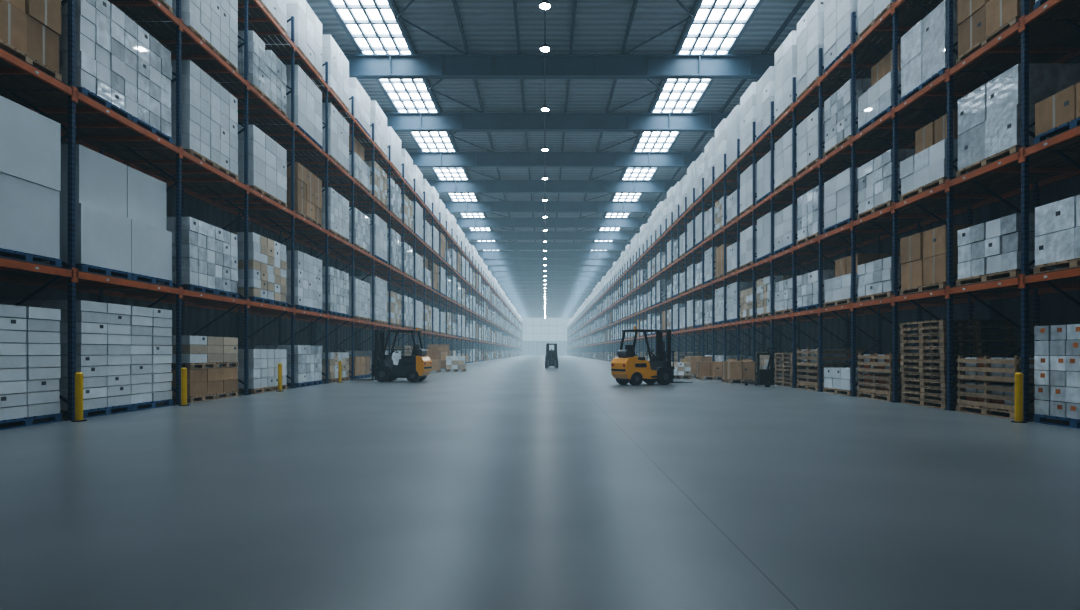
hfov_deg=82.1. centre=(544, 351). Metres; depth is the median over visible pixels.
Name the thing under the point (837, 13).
carton
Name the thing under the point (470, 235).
girder
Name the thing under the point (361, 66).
girder
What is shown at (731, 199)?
carton
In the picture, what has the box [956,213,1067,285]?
carton
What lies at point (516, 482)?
floor
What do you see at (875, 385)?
wooden pallets
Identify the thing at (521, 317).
girder
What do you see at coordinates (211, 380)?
carton
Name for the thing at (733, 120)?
box
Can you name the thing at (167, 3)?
carton
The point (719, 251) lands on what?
box
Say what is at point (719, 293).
carton
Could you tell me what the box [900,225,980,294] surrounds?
box
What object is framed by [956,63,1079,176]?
box
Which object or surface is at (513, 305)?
girder
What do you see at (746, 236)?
carton
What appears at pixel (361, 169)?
box
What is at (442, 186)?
girder
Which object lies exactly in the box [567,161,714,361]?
load
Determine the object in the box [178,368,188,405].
bollard
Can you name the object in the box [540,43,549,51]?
lamp
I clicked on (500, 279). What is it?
girder
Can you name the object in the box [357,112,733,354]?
girder
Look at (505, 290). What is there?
girder
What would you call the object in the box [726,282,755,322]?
carton
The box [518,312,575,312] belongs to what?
girder
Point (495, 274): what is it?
girder
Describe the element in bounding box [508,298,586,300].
girder
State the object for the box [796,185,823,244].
carton
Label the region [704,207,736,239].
carton
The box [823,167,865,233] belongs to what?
carton
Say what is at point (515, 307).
girder
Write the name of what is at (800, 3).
roof
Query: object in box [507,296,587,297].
girder
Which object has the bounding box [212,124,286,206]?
carton
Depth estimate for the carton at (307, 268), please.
21.65 m
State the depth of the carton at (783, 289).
21.69 m
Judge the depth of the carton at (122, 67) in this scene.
12.22 m
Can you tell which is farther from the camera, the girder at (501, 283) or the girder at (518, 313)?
the girder at (518, 313)
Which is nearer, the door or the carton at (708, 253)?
the carton at (708, 253)
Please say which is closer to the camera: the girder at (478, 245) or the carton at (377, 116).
the carton at (377, 116)
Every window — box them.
[521,318,570,340]
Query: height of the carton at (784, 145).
1.789 m
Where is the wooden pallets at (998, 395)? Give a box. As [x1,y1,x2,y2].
[956,355,1056,419]
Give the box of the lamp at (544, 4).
[539,0,550,8]
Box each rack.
[0,0,522,420]
[567,0,1079,420]
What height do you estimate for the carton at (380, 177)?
1.869 m
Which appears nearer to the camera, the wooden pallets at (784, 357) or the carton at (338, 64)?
the wooden pallets at (784, 357)
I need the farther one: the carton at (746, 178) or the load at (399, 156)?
the load at (399, 156)
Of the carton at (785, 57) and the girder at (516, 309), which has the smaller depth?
the carton at (785, 57)
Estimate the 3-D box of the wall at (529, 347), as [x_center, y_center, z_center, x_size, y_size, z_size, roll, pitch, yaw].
[0.000,-6.400,240.150,22.400,15.200,0.300,0,0,0]
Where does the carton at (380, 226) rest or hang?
in the rack at (84, 121)
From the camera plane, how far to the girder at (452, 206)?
56.97 m
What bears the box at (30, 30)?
in the rack at (84, 121)
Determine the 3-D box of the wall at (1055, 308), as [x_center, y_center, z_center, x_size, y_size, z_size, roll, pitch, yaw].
[11.050,-6.400,113.000,0.300,15.200,254.000,0,0,0]
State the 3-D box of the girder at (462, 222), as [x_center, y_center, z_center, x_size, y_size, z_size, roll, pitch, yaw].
[0.000,-6.320,64.000,21.800,15.040,0.400,0,0,0]
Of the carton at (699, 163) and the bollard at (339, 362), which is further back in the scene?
the carton at (699, 163)
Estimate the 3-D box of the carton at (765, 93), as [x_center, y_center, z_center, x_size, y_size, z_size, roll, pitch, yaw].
[9.100,-9.464,23.799,1.500,2.329,1.484,0,0,0]
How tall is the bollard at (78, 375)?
0.850 m
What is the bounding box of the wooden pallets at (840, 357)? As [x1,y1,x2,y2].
[796,348,865,390]
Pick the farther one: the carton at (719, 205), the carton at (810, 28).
the carton at (719, 205)
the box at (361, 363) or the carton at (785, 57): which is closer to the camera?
the carton at (785, 57)
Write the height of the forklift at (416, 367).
2.182 m
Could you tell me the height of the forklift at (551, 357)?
1.912 m
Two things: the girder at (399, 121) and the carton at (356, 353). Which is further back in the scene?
the girder at (399, 121)
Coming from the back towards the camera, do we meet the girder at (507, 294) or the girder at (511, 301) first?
the girder at (511, 301)
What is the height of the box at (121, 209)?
2.335 m
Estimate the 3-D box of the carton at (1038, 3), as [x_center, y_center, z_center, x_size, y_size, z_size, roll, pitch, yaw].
[9.100,-6.654,9.800,1.500,1.688,1.609,0,0,0]
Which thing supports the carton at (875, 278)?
in the rack at (1028, 40)
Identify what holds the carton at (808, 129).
in the rack at (1028, 40)
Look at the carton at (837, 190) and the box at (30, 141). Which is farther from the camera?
the carton at (837, 190)
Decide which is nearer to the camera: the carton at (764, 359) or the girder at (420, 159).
the carton at (764, 359)
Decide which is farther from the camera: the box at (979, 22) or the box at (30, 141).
the box at (979, 22)
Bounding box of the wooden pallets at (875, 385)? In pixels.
[857,353,940,401]
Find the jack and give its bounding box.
[742,348,776,386]
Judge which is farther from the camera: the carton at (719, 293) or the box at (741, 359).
the carton at (719, 293)
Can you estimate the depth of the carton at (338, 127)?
24.98 m
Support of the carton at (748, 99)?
in the rack at (1028, 40)
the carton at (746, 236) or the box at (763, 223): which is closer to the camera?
the box at (763, 223)
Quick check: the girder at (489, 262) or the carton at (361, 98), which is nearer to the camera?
the carton at (361, 98)
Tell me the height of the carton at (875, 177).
1.388 m
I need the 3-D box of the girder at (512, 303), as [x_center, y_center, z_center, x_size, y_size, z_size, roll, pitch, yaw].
[0.000,-6.320,169.000,21.800,15.040,0.400,0,0,0]
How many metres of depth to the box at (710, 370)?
27.31 m
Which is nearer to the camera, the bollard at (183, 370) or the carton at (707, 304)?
the bollard at (183, 370)
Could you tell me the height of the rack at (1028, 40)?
10.400 m
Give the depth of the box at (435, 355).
37.01 m
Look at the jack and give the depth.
21.27 m
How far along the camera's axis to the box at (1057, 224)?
10.13 m
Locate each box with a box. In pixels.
[0,0,61,80]
[0,95,61,266]
[33,144,172,286]
[286,162,322,226]
[330,134,370,192]
[346,356,370,378]
[426,350,440,371]
[427,344,448,368]
[685,356,711,376]
[695,211,706,246]
[695,362,721,379]
[715,243,733,279]
[722,361,754,382]
[726,105,755,171]
[741,359,756,381]
[756,150,774,203]
[756,212,778,261]
[823,253,899,306]
[857,44,943,132]
[900,0,998,102]
[900,110,1008,200]
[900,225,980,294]
[956,0,1079,63]
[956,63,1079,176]
[1033,82,1079,143]
[1033,195,1079,273]
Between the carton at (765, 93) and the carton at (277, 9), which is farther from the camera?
the carton at (765, 93)
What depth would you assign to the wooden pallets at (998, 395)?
11.73 m
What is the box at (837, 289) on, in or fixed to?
in the rack at (1028, 40)
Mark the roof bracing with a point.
(411, 1)
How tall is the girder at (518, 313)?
15.040 m
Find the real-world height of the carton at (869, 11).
2.489 m
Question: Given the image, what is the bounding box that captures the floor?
[0,355,1079,609]
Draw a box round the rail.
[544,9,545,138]
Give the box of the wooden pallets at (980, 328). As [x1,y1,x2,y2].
[899,319,1015,408]
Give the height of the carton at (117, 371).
2.137 m
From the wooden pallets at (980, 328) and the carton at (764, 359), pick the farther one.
the carton at (764, 359)
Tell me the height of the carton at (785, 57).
2.589 m
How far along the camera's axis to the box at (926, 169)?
13.68 m
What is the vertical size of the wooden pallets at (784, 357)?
1.160 m
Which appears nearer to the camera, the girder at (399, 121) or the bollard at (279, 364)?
the bollard at (279, 364)
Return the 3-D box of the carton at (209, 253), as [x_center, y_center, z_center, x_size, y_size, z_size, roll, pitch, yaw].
[-9.100,-2.321,15.750,1.500,1.738,2.290,0,0,0]
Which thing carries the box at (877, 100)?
in the rack at (1028, 40)
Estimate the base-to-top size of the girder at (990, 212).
15.040 m
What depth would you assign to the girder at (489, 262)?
91.97 m
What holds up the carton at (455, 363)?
on the floor
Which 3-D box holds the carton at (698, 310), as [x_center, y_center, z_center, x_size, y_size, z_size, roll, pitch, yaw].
[9.100,-2.062,33.799,1.500,1.468,1.490,0,0,0]
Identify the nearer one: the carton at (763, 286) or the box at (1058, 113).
the box at (1058, 113)
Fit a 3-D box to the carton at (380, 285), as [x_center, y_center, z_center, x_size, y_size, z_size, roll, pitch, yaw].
[-9.100,-2.597,31.751,1.500,2.289,2.285,0,0,0]
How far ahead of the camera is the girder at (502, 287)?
126.97 m
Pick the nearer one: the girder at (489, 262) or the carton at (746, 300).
the carton at (746, 300)
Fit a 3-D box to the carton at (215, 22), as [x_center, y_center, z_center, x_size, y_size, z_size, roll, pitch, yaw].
[-9.100,-8.697,15.752,1.500,2.289,2.286,0,0,0]
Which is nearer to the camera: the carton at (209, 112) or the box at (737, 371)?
the carton at (209, 112)
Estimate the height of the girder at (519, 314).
15.040 m
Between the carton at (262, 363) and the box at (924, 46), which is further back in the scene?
the carton at (262, 363)
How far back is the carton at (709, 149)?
31.55 m
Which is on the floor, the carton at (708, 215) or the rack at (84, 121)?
the rack at (84, 121)
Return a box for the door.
[537,342,552,354]
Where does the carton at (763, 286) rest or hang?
in the rack at (1028, 40)
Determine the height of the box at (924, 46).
1.590 m
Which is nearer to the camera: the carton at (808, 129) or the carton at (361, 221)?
the carton at (808, 129)
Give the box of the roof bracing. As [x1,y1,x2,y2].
[397,0,692,258]
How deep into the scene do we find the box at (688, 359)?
29.60 m
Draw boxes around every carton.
[0,0,172,142]
[0,300,172,418]
[0,304,61,429]
[121,0,172,12]
[132,0,237,74]
[134,60,237,179]
[141,335,237,402]
[156,217,237,297]
[205,349,286,393]
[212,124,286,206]
[215,30,286,116]
[219,232,286,306]
[239,0,286,33]
[255,65,322,149]
[255,345,322,386]
[264,0,322,77]
[274,250,322,312]
[296,103,349,173]
[312,34,349,111]
[313,266,349,317]
[313,352,349,382]
[322,187,349,242]
[340,77,370,136]
[340,207,370,253]
[346,351,386,374]
[348,278,370,320]
[349,276,387,323]
[356,161,387,208]
[364,100,387,157]
[365,214,387,263]
[445,356,465,371]
[671,362,690,378]
[695,153,728,202]
[695,261,701,287]
[695,300,714,327]
[704,137,736,192]
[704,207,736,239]
[704,247,717,283]
[704,299,717,325]
[715,118,742,182]
[715,196,727,232]
[715,287,734,324]
[715,355,752,361]
[726,190,736,224]
[726,242,761,274]
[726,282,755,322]
[740,82,775,156]
[740,164,756,214]
[740,225,756,268]
[740,287,767,320]
[756,66,796,141]
[756,276,796,317]
[756,352,806,381]
[774,31,823,123]
[774,128,828,190]
[774,204,801,253]
[774,278,813,314]
[796,0,865,99]
[796,107,860,175]
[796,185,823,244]
[796,270,834,311]
[823,0,890,73]
[823,79,903,156]
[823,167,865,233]
[823,367,886,395]
[857,0,940,41]
[857,149,945,218]
[857,256,917,301]
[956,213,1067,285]
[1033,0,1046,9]
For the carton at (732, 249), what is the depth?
27.73 m
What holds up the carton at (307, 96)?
in the rack at (84, 121)
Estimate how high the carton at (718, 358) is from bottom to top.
1.038 m
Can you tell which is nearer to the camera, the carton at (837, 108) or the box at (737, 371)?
the carton at (837, 108)
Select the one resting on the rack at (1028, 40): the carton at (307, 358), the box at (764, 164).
the box at (764, 164)
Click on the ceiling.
(488, 25)
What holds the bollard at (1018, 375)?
on the floor
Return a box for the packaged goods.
[1033,324,1079,428]
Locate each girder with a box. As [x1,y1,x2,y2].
[90,148,999,356]
[236,218,850,348]
[313,54,778,351]
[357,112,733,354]
[387,152,702,355]
[409,180,680,351]
[426,201,663,348]
[441,218,650,351]
[450,231,639,352]
[458,242,630,349]
[466,251,624,349]
[471,259,617,348]
[477,266,612,348]
[485,277,601,349]
[491,272,606,276]
[495,289,592,330]
[498,282,600,351]
[500,286,595,288]
[505,293,590,295]
[505,303,582,348]
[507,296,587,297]
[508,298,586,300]
[511,301,584,302]
[513,305,580,306]
[515,307,578,308]
[516,309,576,309]
[516,317,571,348]
[517,310,576,311]
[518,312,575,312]
[518,313,574,313]
[519,314,573,314]
[520,315,572,316]
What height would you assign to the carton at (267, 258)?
1.989 m
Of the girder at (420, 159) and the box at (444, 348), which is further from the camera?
the girder at (420, 159)
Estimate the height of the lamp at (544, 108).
0.260 m
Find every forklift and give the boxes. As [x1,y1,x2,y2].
[351,328,431,381]
[545,343,557,367]
[611,326,692,385]
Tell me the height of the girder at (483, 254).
15.040 m
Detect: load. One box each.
[377,126,522,364]
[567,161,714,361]
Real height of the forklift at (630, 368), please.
2.115 m
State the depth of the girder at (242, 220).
21.85 m
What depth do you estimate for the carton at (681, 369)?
28.02 m
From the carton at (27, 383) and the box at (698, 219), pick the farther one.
the box at (698, 219)
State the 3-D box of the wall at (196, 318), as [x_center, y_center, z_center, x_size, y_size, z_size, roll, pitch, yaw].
[-11.050,-6.400,113.000,0.300,15.200,254.000,0,0,0]
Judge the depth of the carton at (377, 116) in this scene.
31.17 m
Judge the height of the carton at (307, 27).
2.089 m
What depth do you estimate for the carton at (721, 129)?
29.55 m
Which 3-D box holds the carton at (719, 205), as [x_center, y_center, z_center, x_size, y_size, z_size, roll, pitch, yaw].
[9.100,-6.567,29.798,1.500,1.514,1.495,0,0,0]
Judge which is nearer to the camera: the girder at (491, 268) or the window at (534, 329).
the girder at (491, 268)
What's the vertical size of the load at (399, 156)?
13.658 m
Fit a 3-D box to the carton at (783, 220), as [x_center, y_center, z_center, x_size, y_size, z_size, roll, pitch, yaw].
[9.100,-4.272,21.799,1.500,1.489,1.604,0,0,0]
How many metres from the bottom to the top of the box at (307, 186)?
1.790 m
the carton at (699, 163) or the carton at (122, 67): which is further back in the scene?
the carton at (699, 163)
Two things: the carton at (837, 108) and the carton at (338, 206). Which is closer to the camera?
the carton at (837, 108)
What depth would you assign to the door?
239.83 m
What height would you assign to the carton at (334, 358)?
1.189 m
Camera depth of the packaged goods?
10.12 m
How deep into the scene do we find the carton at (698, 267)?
33.83 m
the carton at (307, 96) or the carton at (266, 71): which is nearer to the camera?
the carton at (266, 71)
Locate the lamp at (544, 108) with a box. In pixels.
[541,105,548,110]
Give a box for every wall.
[0,14,510,366]
[521,341,566,354]
[587,29,1079,367]
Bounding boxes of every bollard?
[71,372,86,421]
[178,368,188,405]
[278,363,281,390]
[338,361,341,382]
[1011,372,1026,422]
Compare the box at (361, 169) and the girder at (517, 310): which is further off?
the girder at (517, 310)
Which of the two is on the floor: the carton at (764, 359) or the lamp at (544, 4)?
the carton at (764, 359)
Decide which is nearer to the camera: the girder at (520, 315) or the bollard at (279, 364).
the bollard at (279, 364)
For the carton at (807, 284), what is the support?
in the rack at (1028, 40)
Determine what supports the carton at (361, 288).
in the rack at (84, 121)
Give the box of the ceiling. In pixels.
[306,0,814,258]
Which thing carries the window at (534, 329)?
in the wall at (529, 347)
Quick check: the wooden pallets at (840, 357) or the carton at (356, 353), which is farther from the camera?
the carton at (356, 353)
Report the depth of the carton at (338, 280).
24.95 m
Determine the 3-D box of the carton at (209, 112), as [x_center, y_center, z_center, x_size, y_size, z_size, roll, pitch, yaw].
[-9.100,-5.768,15.751,1.500,2.239,2.285,0,0,0]
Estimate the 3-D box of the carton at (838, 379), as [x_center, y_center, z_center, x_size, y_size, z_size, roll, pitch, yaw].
[9.100,0.831,17.798,1.500,0.739,1.604,0,0,0]
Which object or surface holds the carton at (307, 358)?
on the floor
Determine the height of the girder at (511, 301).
15.040 m
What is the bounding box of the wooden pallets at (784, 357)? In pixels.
[774,353,823,386]

